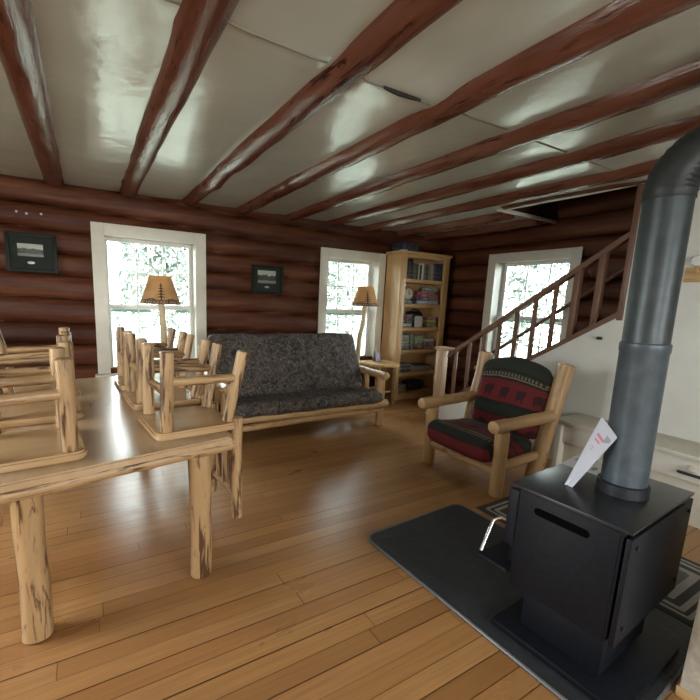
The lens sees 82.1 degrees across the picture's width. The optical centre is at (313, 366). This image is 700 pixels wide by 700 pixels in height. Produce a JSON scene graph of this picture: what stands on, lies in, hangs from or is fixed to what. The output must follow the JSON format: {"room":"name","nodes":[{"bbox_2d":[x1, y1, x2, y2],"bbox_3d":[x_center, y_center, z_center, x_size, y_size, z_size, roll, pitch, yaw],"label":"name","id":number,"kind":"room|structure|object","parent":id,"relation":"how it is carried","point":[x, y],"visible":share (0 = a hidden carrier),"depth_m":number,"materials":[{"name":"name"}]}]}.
{"room":"cabin living room","nodes":[
{"label":"cabin living room","id":0,"kind":"room"},
{"bbox_2d":[0,174,439,400],"bbox_3d":[-1.206,-0.725,5.025,7.700,2.660,0.112,-3,11,-29],"label":"wall","id":1,"kind":"structure","parent":0,"point":[34,307],"depth_m":4.55,"materials":[{"name":"brown wood"}]},
{"bbox_2d":[3,231,57,273],"bbox_3d":[-2.790,-1.123,3.955,0.423,0.378,0.043,-3,11,-29],"label":"framed picture","id":2,"kind":"object","parent":1,"relation":"attached to","point":[24,252],"visible":1,"depth_m":3.95,"materials":[{"name":"grey"}]},
{"bbox_2d":[17,243,43,256],"bbox_3d":[-2.799,-1.147,3.947,0.210,0.120,0.001,-3,9,-29],"label":"print","id":3,"kind":"object","parent":2,"relation":"attached to","point":[34,250],"depth_m":3.95},
{"bbox_2d":[90,221,206,376],"bbox_3d":[-1.913,-0.699,4.726,1.257,1.754,0.395,-3,11,-29],"label":"window","id":4,"kind":"structure","parent":1,"relation":"in","point":[101,233],"depth_m":4.57,"materials":[{"name":"paint"}]},
{"bbox_2d":[252,264,282,293],"bbox_3d":[-0.604,-1.129,5.209,0.432,0.360,0.042,-3,11,-29],"label":"framed picture","id":5,"kind":"object","parent":1,"relation":"attached to","point":[266,279],"visible":1,"depth_m":5.21,"materials":[{"name":"grey"}]},
{"bbox_2d":[258,270,275,283],"bbox_3d":[-0.613,-1.164,5.200,0.250,0.160,0.001,-3,9,-29],"label":"print","id":6,"kind":"object","parent":5,"relation":"attached to","point":[263,276],"depth_m":5.20},
{"bbox_2d":[317,247,385,367],"bbox_3d":[0.489,-0.838,6.079,1.205,1.757,0.395,-3,11,-29],"label":"window","id":7,"kind":"structure","parent":1,"relation":"in","point":[375,262],"depth_m":6.08,"materials":[{"name":"paint"}]},
{"bbox_2d":[0,393,699,699],"bbox_3d":[0.570,1.271,1.973,8.000,0.120,8.000,-3,11,-29],"label":"floor","id":8,"kind":"structure","parent":0,"point":[296,601],"depth_m":2.06,"materials":[{"name":"brown wood"}]},
{"bbox_2d":[0,376,234,643],"bbox_3d":[-1.351,0.630,2.697,1.123,0.757,2.125,-3,11,-29],"label":"dining table","id":9,"kind":"object","parent":8,"relation":"on","point":[117,443],"visible":0.53,"depth_m":1.88,"materials":[{"name":"brown wood"}]},
{"bbox_2d":[0,327,79,432],"bbox_3d":[-1.996,0.237,2.894,0.520,1.011,0.452,-4,11,-32],"label":"dining chair","id":10,"kind":"object","parent":9,"relation":"on","point":[23,351],"visible":0.16,"depth_m":2.85,"materials":[{"name":"brown wood"}]},
{"bbox_2d":[0,335,83,525],"bbox_3d":[-1.674,0.338,2.373,0.520,1.011,0.452,-4,12,-33],"label":"dining chair","id":11,"kind":"object","parent":9,"relation":"on","point":[36,413],"visible":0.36,"depth_m":2.25,"materials":[{"name":"brown wood"}]},
{"bbox_2d":[0,347,86,473],"bbox_3d":[-1.349,0.443,1.824,0.520,1.011,0.452,-5,12,-35],"label":"dining chair","id":12,"kind":"object","parent":9,"relation":"on","point":[20,450],"visible":1,"depth_m":1.73,"materials":[{"name":"brown wood"}]},
{"bbox_2d":[114,326,187,390],"bbox_3d":[-1.363,0.185,3.346,0.520,1.011,0.452,-4,11,-32],"label":"dining chair","id":13,"kind":"object","parent":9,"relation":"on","point":[120,380],"visible":0.41,"depth_m":3.29,"materials":[{"name":"brown wood"}]},
{"bbox_2d":[122,333,210,410],"bbox_3d":[-1.047,0.282,2.846,0.520,1.011,0.452,-4,12,-33],"label":"dining chair","id":14,"kind":"object","parent":9,"relation":"on","point":[183,395],"visible":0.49,"depth_m":2.75,"materials":[{"name":"brown wood"}]},
{"bbox_2d":[138,343,247,518],"bbox_3d":[-0.711,0.380,2.341,0.520,1.011,0.452,-5,12,-35],"label":"dining chair","id":15,"kind":"object","parent":9,"relation":"on","point":[169,423],"visible":0.93,"depth_m":2.27,"materials":[{"name":"brown wood"}]},
{"bbox_2d":[140,275,180,342],"bbox_3d":[-1.651,-0.127,4.346,0.408,1.675,0.408,-3,11,-29],"label":"floor lamp","id":16,"kind":"object","parent":8,"relation":"on","point":[160,290],"visible":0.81,"depth_m":4.12,"materials":[{"name":"beige fabric"}]},
{"bbox_2d":[198,332,389,431],"bbox_3d":[-0.221,0.168,4.713,2.041,1.089,1.060,-3,11,-29],"label":"futon sofa","id":17,"kind":"object","parent":8,"relation":"on","point":[288,379],"visible":0.88,"depth_m":4.53,"materials":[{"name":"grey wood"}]},
{"bbox_2d":[206,332,362,400],"bbox_3d":[-0.277,-0.021,4.729,1.925,0.726,0.456,-3,11,-29],"label":"cushion","id":18,"kind":"object","parent":17,"relation":"on","point":[275,363],"depth_m":4.62,"materials":[{"name":"fabric"}]},
{"bbox_2d":[219,386,382,417],"bbox_3d":[-0.124,0.378,4.549,1.914,0.192,0.614,-3,11,-29],"label":"seat cushion","id":19,"kind":"object","parent":17,"relation":"on","point":[311,401],"depth_m":4.35,"materials":[{"name":"fabric"}]},
{"bbox_2d":[351,286,378,362],"bbox_3d":[0.686,-0.276,5.695,0.390,1.695,0.384,-3,11,-29],"label":"floor lamp","id":20,"kind":"object","parent":8,"relation":"on","point":[365,296],"visible":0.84,"depth_m":5.49,"materials":[{"name":"brown wood"}]},
{"bbox_2d":[359,360,399,404],"bbox_3d":[0.975,0.247,5.899,0.515,0.617,0.485,-3,11,-29],"label":"side table","id":21,"kind":"object","parent":8,"relation":"on","point":[381,365],"visible":0.49,"depth_m":5.82,"materials":[{"name":"brown wood"}]},
{"bbox_2d":[373,351,380,361],"bbox_3d":[0.931,-0.151,5.911,0.110,0.159,0.062,-6,13,-41],"label":"photo card","id":22,"kind":"object","parent":21,"relation":"on","point":[376,357],"visible":1,"depth_m":5.89,"materials":[{"name":"paper"}]},
{"bbox_2d":[380,250,451,399],"bbox_3d":[1.580,-0.629,6.347,1.025,2.240,0.383,-3,11,-29],"label":"bookcase","id":23,"kind":"object","parent":8,"relation":"on","point":[395,308],"visible":0.66,"depth_m":6.21,"materials":[{"name":"brown wood"}]},
{"bbox_2d":[398,383,405,392],"bbox_3d":[1.326,0.339,6.350,0.180,0.130,0.180,-3,11,-29],"label":"storage box","id":24,"kind":"object","parent":23,"relation":"on","point":[401,387],"visible":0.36,"depth_m":6.29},
{"bbox_2d":[392,242,419,251],"bbox_3d":[1.381,-1.778,6.017,0.360,0.115,0.200,-3,11,-29],"label":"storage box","id":25,"kind":"object","parent":23,"relation":"on","point":[397,246],"visible":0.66,"depth_m":5.93,"materials":[{"name":"fabric"}]},
{"bbox_2d":[392,248,418,251],"bbox_3d":[1.381,-1.772,6.018,0.354,0.104,0.194,-3,11,-29],"label":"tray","id":26,"kind":"object","parent":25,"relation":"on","point":[393,249],"depth_m":5.95,"materials":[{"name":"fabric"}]},
{"bbox_2d":[403,323,411,326],"bbox_3d":[1.361,-0.645,6.193,0.215,0.055,0.200,-3,11,-29],"label":"game box","id":27,"kind":"object","parent":23,"relation":"on","point":[404,324],"visible":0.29,"depth_m":6.12,"materials":[{"name":"white cardboard"}]},
{"bbox_2d":[406,260,408,278],"bbox_3d":[1.336,-1.451,6.000,0.068,0.265,0.173,-3,11,-29],"label":"book","id":28,"kind":"object","parent":23,"relation":"on","point":[408,260],"visible":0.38,"depth_m":5.93,"materials":[{"name":"paper"}]},
{"bbox_2d":[404,334,413,349],"bbox_3d":[1.487,-0.393,6.290,0.055,0.235,0.160,-3,11,-29],"label":"game box","id":29,"kind":"object","parent":23,"relation":"on","point":[411,336],"visible":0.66,"depth_m":6.23,"materials":[{"name":"green cardboard"}]},
{"bbox_2d":[408,262,410,278],"bbox_3d":[1.384,-1.446,6.028,0.034,0.250,0.173,-3,11,-29],"label":"book","id":30,"kind":"object","parent":23,"relation":"on","point":[409,262],"visible":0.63,"depth_m":5.95,"materials":[{"name":"paper"}]},
{"bbox_2d":[408,259,413,278],"bbox_3d":[1.422,-1.468,6.046,0.043,0.290,0.173,-3,11,-29],"label":"book","id":31,"kind":"object","parent":23,"relation":"on","point":[410,260],"visible":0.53,"depth_m":5.97,"materials":[{"name":"paper"}]},
{"bbox_2d":[401,379,423,389],"bbox_3d":[1.615,0.292,6.515,0.363,0.164,0.238,-3,11,-29],"label":"case","id":32,"kind":"object","parent":23,"relation":"on","point":[411,384],"visible":0.88,"depth_m":6.44,"materials":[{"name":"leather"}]},
{"bbox_2d":[412,263,416,278],"bbox_3d":[1.471,-1.444,6.078,0.063,0.235,0.173,-3,11,-29],"label":"book","id":33,"kind":"object","parent":23,"relation":"on","point":[415,264],"visible":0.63,"depth_m":6.00,"materials":[{"name":"paper"}]},
{"bbox_2d":[407,309,422,324],"bbox_3d":[1.593,-0.786,6.359,0.285,0.269,0.155,-3,11,-29],"label":"camera bag","id":34,"kind":"object","parent":23,"relation":"on","point":[413,313],"visible":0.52,"depth_m":6.28,"materials":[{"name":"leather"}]},
{"bbox_2d":[414,316,422,326],"bbox_3d":[1.623,-0.699,6.228,0.110,0.168,0.070,-3,11,-29],"label":"carton","id":35,"kind":"object","parent":23,"relation":"on","point":[418,320],"visible":1,"depth_m":6.20,"materials":[{"name":"white cardboard"}]},
{"bbox_2d":[419,263,423,279],"bbox_3d":[1.612,-1.457,6.157,0.039,0.245,0.173,-3,11,-29],"label":"book","id":36,"kind":"object","parent":23,"relation":"on","point":[422,264],"visible":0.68,"depth_m":6.08,"materials":[{"name":"paper"}]},
{"bbox_2d":[413,346,433,348],"bbox_3d":[1.696,-0.318,6.448,0.445,0.050,0.200,-3,11,-29],"label":"game box","id":37,"kind":"object","parent":23,"relation":"on","point":[414,347],"visible":0.54,"depth_m":6.36,"materials":[{"name":"red cardboard"}]},
{"bbox_2d":[413,335,423,345],"bbox_3d":[1.632,-0.411,6.323,0.180,0.165,0.080,-3,11,-29],"label":"game box","id":38,"kind":"object","parent":37,"relation":"on","point":[418,339],"visible":0.75,"depth_m":6.28,"materials":[{"name":"green cardboard"}]},
{"bbox_2d":[423,342,433,345],"bbox_3d":[1.801,-0.378,6.485,0.210,0.060,0.180,-3,11,-29],"label":"game box","id":39,"kind":"object","parent":37,"relation":"on","point":[424,343],"visible":0.56,"depth_m":6.40,"materials":[{"name":"cardboard"}]},
{"bbox_2d":[423,338,433,341],"bbox_3d":[1.799,-0.431,6.474,0.210,0.045,0.180,-3,11,-29],"label":"game box","id":40,"kind":"object","parent":39,"relation":"on","point":[424,339],"visible":0.72,"depth_m":6.41,"materials":[{"name":"brown cardboard"}]},
{"bbox_2d":[423,265,426,279],"bbox_3d":[1.652,-1.450,6.181,0.046,0.225,0.173,-3,11,-29],"label":"book","id":41,"kind":"object","parent":23,"relation":"on","point":[425,266],"visible":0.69,"depth_m":6.11,"materials":[{"name":"paper"}]},
{"bbox_2d":[415,301,437,304],"bbox_3d":[1.736,-1.013,6.338,0.415,0.050,0.200,-3,11,-29],"label":"game box","id":42,"kind":"object","parent":23,"relation":"on","point":[416,302],"visible":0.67,"depth_m":6.24,"materials":[{"name":"white cardboard"}]},
{"bbox_2d":[415,298,437,300],"bbox_3d":[1.757,-1.063,6.341,0.380,0.045,0.200,-3,11,-29],"label":"game box","id":43,"kind":"object","parent":42,"relation":"on","point":[417,299],"visible":0.73,"depth_m":6.24,"materials":[{"name":"cardboard"}]},
{"bbox_2d":[413,294,437,297],"bbox_3d":[1.742,-1.113,6.322,0.380,0.055,0.200,-3,11,-29],"label":"game box","id":44,"kind":"object","parent":43,"relation":"on","point":[414,295],"visible":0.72,"depth_m":6.22,"materials":[{"name":"red cardboard"}]},
{"bbox_2d":[413,291,434,294],"bbox_3d":[1.726,-1.160,6.304,0.300,0.040,0.200,-3,11,-29],"label":"game box","id":45,"kind":"object","parent":44,"relation":"on","point":[414,292],"visible":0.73,"depth_m":6.22,"materials":[{"name":"red cardboard"}]},
{"bbox_2d":[421,288,437,291],"bbox_3d":[1.827,-1.213,6.334,0.210,0.060,0.170,-5,12,-36],"label":"game box","id":46,"kind":"object","parent":45,"relation":"on","point":[422,289],"visible":0.94,"depth_m":6.26,"materials":[{"name":"grey cardboard"}]},
{"bbox_2d":[424,264,432,279],"bbox_3d":[1.774,-1.469,6.248,0.032,0.250,0.173,-3,11,-29],"label":"book","id":47,"kind":"object","parent":23,"relation":"on","point":[424,264],"visible":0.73,"depth_m":6.18,"materials":[{"name":"paper"}]},
{"bbox_2d":[422,323,435,326],"bbox_3d":[1.834,-0.674,6.453,0.185,0.060,0.190,-3,11,-29],"label":"game box","id":48,"kind":"object","parent":23,"relation":"on","point":[423,324],"visible":0.7,"depth_m":6.37,"materials":[{"name":"green cardboard"}]},
{"bbox_2d":[422,319,435,322],"bbox_3d":[1.838,-0.730,6.445,0.170,0.050,0.190,-3,11,-29],"label":"game box","id":49,"kind":"object","parent":48,"relation":"on","point":[424,320],"visible":0.64,"depth_m":6.37,"materials":[{"name":"yellow cardboard"}]},
{"bbox_2d":[422,316,435,319],"bbox_3d":[1.842,-0.778,6.438,0.155,0.045,0.190,-3,11,-29],"label":"game box","id":50,"kind":"object","parent":49,"relation":"on","point":[424,317],"visible":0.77,"depth_m":6.37,"materials":[{"name":"red cardboard"}]},
{"bbox_2d":[427,265,430,279],"bbox_3d":[1.736,-1.459,6.227,0.048,0.235,0.173,-3,11,-29],"label":"book","id":51,"kind":"object","parent":23,"relation":"on","point":[429,266],"visible":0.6,"depth_m":6.15,"materials":[{"name":"paper"}]},
{"bbox_2d":[433,264,436,280],"bbox_3d":[1.841,-1.473,6.285,0.046,0.250,0.173,-3,11,-29],"label":"book","id":52,"kind":"object","parent":23,"relation":"on","point":[435,267],"visible":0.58,"depth_m":6.21,"materials":[{"name":"paper"}]},
{"bbox_2d":[436,265,438,280],"bbox_3d":[1.885,-1.473,6.310,0.048,0.245,0.173,-3,11,-29],"label":"book","id":53,"kind":"object","parent":23,"relation":"on","point":[437,271],"visible":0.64,"depth_m":6.24,"materials":[{"name":"paper"}]},
{"bbox_2d":[437,264,441,280],"bbox_3d":[1.932,-1.485,6.335,0.052,0.265,0.173,-3,11,-29],"label":"book","id":54,"kind":"object","parent":23,"relation":"on","point":[440,265],"visible":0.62,"depth_m":6.26,"materials":[{"name":"paper"}]},
{"bbox_3d":[1.363,-0.988,6.129,0.190,0.042,0.200,-3,11,-29],"label":"game box","id":55,"kind":"object","parent":23,"relation":"on","visible":0},
{"bbox_2d":[405,286,412,300],"bbox_3d":[1.416,-1.106,6.074,0.224,0.224,0.076,-3,11,-29],"label":"mantel clock","id":56,"kind":"object","parent":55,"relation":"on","point":[408,291],"visible":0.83,"depth_m":6.05,"materials":[{"name":"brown wood"}]},
{"bbox_3d":[1.684,0.041,6.526,0.346,0.016,0.222,-3,11,-29],"label":"magazine","id":57,"kind":"object","parent":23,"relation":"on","visible":0},
{"bbox_3d":[1.695,0.024,6.529,0.346,0.014,0.222,-3,11,-29],"label":"magazine","id":58,"kind":"object","parent":57,"relation":"on","visible":0},
{"bbox_3d":[1.690,0.010,6.524,0.346,0.013,0.222,-3,11,-28],"label":"magazine","id":59,"kind":"object","parent":58,"relation":"on","visible":0},
{"bbox_3d":[1.688,-0.003,6.520,0.346,0.013,0.222,-4,11,-32],"label":"magazine","id":60,"kind":"object","parent":59,"relation":"on","visible":0},
{"bbox_3d":[1.691,-0.018,6.519,0.346,0.014,0.222,-4,11,-30],"label":"magazine","id":61,"kind":"object","parent":60,"relation":"on","visible":0},
{"bbox_2d":[410,363,430,365],"bbox_3d":[1.691,-0.033,6.516,0.346,0.016,0.222,-3,11,-27],"label":"magazine","id":62,"kind":"object","parent":61,"relation":"on","point":[412,364],"visible":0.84,"depth_m":6.47,"materials":[{"name":"paper"}]},
{"bbox_2d":[418,351,575,497],"bbox_3d":[1.551,0.451,3.541,0.870,1.063,0.912,-3,11,-29],"label":"armchair","id":63,"kind":"object","parent":8,"relation":"on","point":[512,402],"visible":0.98,"depth_m":3.38,"materials":[{"name":"red fabric"}]},
{"bbox_2d":[427,419,531,462],"bbox_3d":[1.451,0.639,3.542,0.632,0.249,0.681,-3,11,-29],"label":"seat cushion","id":64,"kind":"object","parent":63,"relation":"on","point":[466,440],"depth_m":3.37,"materials":[{"name":"fabric"}]},
{"bbox_2d":[472,357,553,439],"bbox_3d":[1.784,0.251,3.628,0.304,0.670,0.646,-3,11,-29],"label":"cushion","id":65,"kind":"object","parent":63,"relation":"on","point":[509,387],"depth_m":3.52,"materials":[{"name":"fabric"}]},
{"bbox_2d":[368,504,691,699],"bbox_3d":[1.078,1.179,2.215,0.920,0.018,1.425,-4,11,-32],"label":"hearth pad","id":66,"kind":"object","parent":8,"relation":"on","point":[439,549],"visible":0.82,"depth_m":2.19,"materials":[{"name":"stone"}]},
{"bbox_2d":[478,464,694,699],"bbox_3d":[1.204,0.880,1.806,0.720,0.718,0.623,-4,11,-32],"label":"wood stove","id":67,"kind":"object","parent":66,"relation":"on","point":[589,564],"visible":0.94,"depth_m":1.63,"materials":[{"name":"black metal"}]},
{"bbox_2d":[561,454,601,474],"bbox_3d":[1.373,0.488,1.998,0.230,0.003,0.170,-5,12,-36],"label":"printed sheet","id":68,"kind":"object","parent":67,"relation":"on","point":[595,469],"visible":0.35,"depth_m":1.99,"materials":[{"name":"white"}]},
{"bbox_2d":[564,417,616,486],"bbox_3d":[1.180,0.375,1.693,0.134,0.310,0.102,1,10,-9],"label":"leaflet","id":69,"kind":"object","parent":67,"relation":"on","point":[603,436],"visible":1,"depth_m":1.71,"materials":[{"name":"grey paper"}]},
{"bbox_2d":[596,125,699,501],"bbox_3d":[1.462,-0.172,1.513,0.482,1.472,0.184,9,12,35],"label":"pipe","id":70,"kind":"object","parent":67,"relation":"on","point":[669,193],"visible":1,"depth_m":1.55,"materials":[{"name":"metal"}]},
{"bbox_2d":[433,183,644,407],"bbox_3d":[2.158,-0.413,4.354,0.185,2.523,2.065,-3,11,-29],"label":"stair railing","id":71,"kind":"object","parent":8,"relation":"on","point":[442,355],"visible":0.75,"depth_m":3.83,"materials":[{"name":"brown wood"}]},
{"bbox_2d":[475,497,699,627],"bbox_3d":[1.823,1.143,2.622,0.690,0.008,1.280,-3,11,-29],"label":"rug","id":72,"kind":"object","parent":8,"relation":"on","point":[681,603],"visible":0.17,"depth_m":2.19,"materials":[{"name":"grey fabric"}]},
{"bbox_2d":[550,413,699,528],"bbox_3d":[3.172,0.999,2.200,0.417,0.535,3.520,-3,11,-29],"label":"bench","id":73,"kind":"object","parent":8,"relation":"on","point":[675,461],"visible":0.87,"depth_m":2.98,"materials":[{"name":"paint"}]},
{"bbox_2d":[0,0,699,235],"bbox_3d":[0.653,-1.304,1.563,7.600,0.046,7.660,-3,11,-29],"label":"ceiling","id":74,"kind":"structure","parent":0,"point":[102,60],"depth_m":2.09,"materials":[{"name":"paint"}]},
{"bbox_2d":[0,0,63,187],"bbox_3d":[-0.720,-1.256,0.732,0.208,0.209,7.570,-3,11,-29],"label":"ceiling beam","id":75,"kind":"structure","parent":74,"relation":"attached to","point":[20,51],"depth_m":1.97,"materials":[{"name":"brown wood"}]},
{"bbox_2d":[119,0,238,197],"bbox_3d":[-0.146,-1.288,1.055,0.210,0.208,7.570,-3,11,-29],"label":"ceiling beam","id":76,"kind":"structure","parent":74,"relation":"attached to","point":[198,25],"depth_m":1.86,"materials":[{"name":"brown wood"}]},
{"bbox_2d":[182,0,462,206],"bbox_3d":[0.419,-1.313,1.375,0.220,0.207,7.570,-3,11,-29],"label":"ceiling beam","id":77,"kind":"structure","parent":74,"relation":"attached to","point":[401,21],"depth_m":1.84,"materials":[{"name":"brown wood"}]},
{"bbox_2d":[163,0,613,170],"bbox_3d":[0.406,-1.377,1.980,4.286,0.042,0.023,-3,11,-29],"label":"trim","id":78,"kind":"structure","parent":74,"relation":"attached to","point":[170,1],"depth_m":1.76,"materials":[{"name":"grey paint"}]},
{"bbox_2d":[384,86,420,101],"bbox_3d":[0.440,-1.362,1.998,0.240,0.022,0.021,-3,11,-29],"label":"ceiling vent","id":79,"kind":"structure","parent":74,"relation":"attached to","point":[391,90],"depth_m":1.99,"materials":[{"name":"black metal"}]},
{"bbox_2d":[397,209,515,237],"bbox_3d":[1.805,-1.937,5.377,0.232,0.209,1.880,-3,11,-29],"label":"ceiling beam","id":80,"kind":"structure","parent":74,"relation":"attached to","point":[499,216],"depth_m":5.13,"materials":[{"name":"brown wood"}]},
{"bbox_2d":[237,0,699,213],"bbox_3d":[0.986,-1.351,1.693,0.204,0.207,7.570,-3,11,-29],"label":"ceiling beam","id":81,"kind":"structure","parent":74,"relation":"attached to","point":[617,20],"depth_m":1.77,"materials":[{"name":"brown wood"}]},
{"bbox_2d":[423,215,543,240],"bbox_3d":[2.280,-1.962,5.645,0.208,0.220,1.880,-3,11,-29],"label":"ceiling beam","id":82,"kind":"structure","parent":74,"relation":"attached to","point":[505,226],"depth_m":5.42,"materials":[{"name":"brown wood"}]},
{"bbox_2d":[286,59,699,220],"bbox_3d":[1.558,-1.374,2.017,0.224,0.221,7.570,-3,11,-29],"label":"ceiling beam","id":83,"kind":"structure","parent":74,"relation":"attached to","point":[684,78],"depth_m":2.29,"materials":[{"name":"brown wood"}]},
{"bbox_2d":[362,159,658,231],"bbox_3d":[2.622,-1.446,2.614,0.212,0.211,7.570,-3,11,-29],"label":"ceiling beam","id":84,"kind":"structure","parent":74,"relation":"attached to","point":[641,169],"depth_m":3.64,"materials":[{"name":"brown wood"}]},
{"bbox_2d":[326,114,699,226],"bbox_3d":[2.095,-1.405,2.319,0.207,0.219,7.570,-3,11,-29],"label":"ceiling beam","id":85,"kind":"structure","parent":74,"relation":"attached to","point":[674,130],"depth_m":2.91,"materials":[{"name":"brown wood"}]},
{"bbox_2d":[501,179,646,209],"bbox_3d":[3.417,-1.313,1.933,0.158,0.156,5.580,-3,11,-29],"label":"ceiling beam","id":86,"kind":"structure","parent":74,"relation":"attached to","point":[536,201],"depth_m":3.70,"materials":[{"name":"brown wood"}]},
{"bbox_2d":[514,201,558,219],"bbox_3d":[3.964,-1.796,2.225,1.340,0.907,5.900,-3,11,-29],"label":"wall","id":87,"kind":"structure","parent":0,"point":[548,210],"depth_m":4.84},
{"bbox_2d":[496,209,557,223],"bbox_3d":[2.519,-1.765,4.692,1.120,0.034,0.040,-3,11,-29],"label":"trim","id":88,"kind":"structure","parent":87,"relation":"attached to","point":[512,212],"depth_m":4.67,"materials":[{"name":"paint"}]},
{"bbox_2d":[438,186,637,393],"bbox_3d":[3.924,-0.661,3.588,0.121,3.400,7.700,-3,11,-29],"label":"wall","id":89,"kind":"structure","parent":0,"point":[593,222],"depth_m":5.20,"materials":[{"name":"brown wood"}]},
{"bbox_2d":[474,247,623,368],"bbox_3d":[3.091,-0.593,5.166,0.487,1.774,2.021,-3,11,-29],"label":"window","id":90,"kind":"structure","parent":89,"relation":"in","point":[499,264],"depth_m":5.53,"materials":[{"name":"paint"}]},
{"bbox_2d":[425,183,699,458],"bbox_3d":[3.206,-0.080,2.562,0.100,2.543,6.460,-3,11,-29],"label":"wall","id":91,"kind":"structure","parent":0,"point":[590,391],"depth_m":3.21,"materials":[{"name":"white paint"}]},
{"bbox_2d":[500,184,637,210],"bbox_3d":[2.396,-1.630,3.837,0.025,0.055,1.345,-3,11,-29],"label":"trim","id":92,"kind":"structure","parent":91,"relation":"attached to","point":[637,184],"depth_m":3.74,"materials":[{"name":"paint"}]},
{"bbox_2d":[683,266,699,281],"bbox_3d":[2.974,-0.637,2.717,0.098,0.112,0.735,-3,11,-29],"label":"coat rack","id":93,"kind":"object","parent":91,"relation":"attached to","point":[692,274],"visible":1,"depth_m":3.00,"materials":[{"name":"brown wood"}]},
{"bbox_2d":[690,255,699,266],"bbox_3d":[2.859,-0.786,2.976,0.024,0.090,0.090,-3,11,-29],"label":"hook","id":94,"kind":"object","parent":91,"relation":"attached to","point":[695,261],"visible":0.98,"depth_m":2.98,"materials":[{"name":"paint"}]},
{"bbox_2d":[680,597,699,698],"bbox_3d":[2.017,0.083,1.227,0.755,2.508,0.790,-3,11,-29],"label":"wall","id":95,"kind":"structure","parent":0,"point":[690,679],"depth_m":1.54,"materials":[{"name":"paint"}]},
{"bbox_2d":[675,683,699,699],"bbox_3d":[1.969,1.333,1.439,0.765,0.040,0.800,-3,11,-29],"label":"baseboard","id":96,"kind":"structure","parent":95,"relation":"attached to","point":[682,693],"depth_m":1.57,"materials":[{"name":"brown wood"}]},
{"label":"outside","id":97,"kind":"structure","parent":0,"visible":0},
{"bbox_2d":[112,329,545,365],"bbox_3d":[-0.288,0.790,8.752,36.000,0.300,33.000,-3,11,-29],"label":"ground","id":98,"kind":"structure","parent":97,"point":[502,353],"depth_m":18.76,"materials":[{"name":"white snow"}]},
{"bbox_2d":[110,242,188,347],"bbox_3d":[-4.897,-3.768,13.404,3.924,6.782,3.911,-3,11,-29],"label":"tree","id":99,"kind":"object","parent":98,"relation":"on","point":[145,263],"visible":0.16,"depth_m":12.74,"materials":[{"name":"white plant"}]},
{"bbox_2d":[326,262,361,338],"bbox_3d":[0.011,-3.325,13.479,3.809,6.252,3.715,-3,11,-29],"label":"tree","id":100,"kind":"object","parent":98,"relation":"on","point":[332,272],"visible":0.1,"depth_m":12.90,"materials":[{"name":"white plant"}]},
{"bbox_2d":[327,262,366,332],"bbox_3d":[1.695,-4.686,18.848,4.084,7.269,4.111,-3,11,-29],"label":"tree","id":101,"kind":"object","parent":98,"relation":"on","point":[361,276],"visible":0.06,"depth_m":18.25,"materials":[{"name":"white plant"}]},
{"bbox_2d":[500,265,542,354],"bbox_3d":[5.215,-3.162,12.146,3.472,6.768,3.552,3,10,5],"label":"tree","id":102,"kind":"object","parent":98,"relation":"on","point":[517,283],"visible":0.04,"depth_m":11.46,"materials":[{"name":"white plant"}]},
{"bbox_2d":[503,263,569,341],"bbox_3d":[9.388,-3.876,14.244,4.432,7.788,4.377,-3,11,-29],"label":"tree","id":103,"kind":"object","parent":98,"relation":"on","point":[562,268],"visible":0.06,"depth_m":14.49,"materials":[{"name":"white plant"}]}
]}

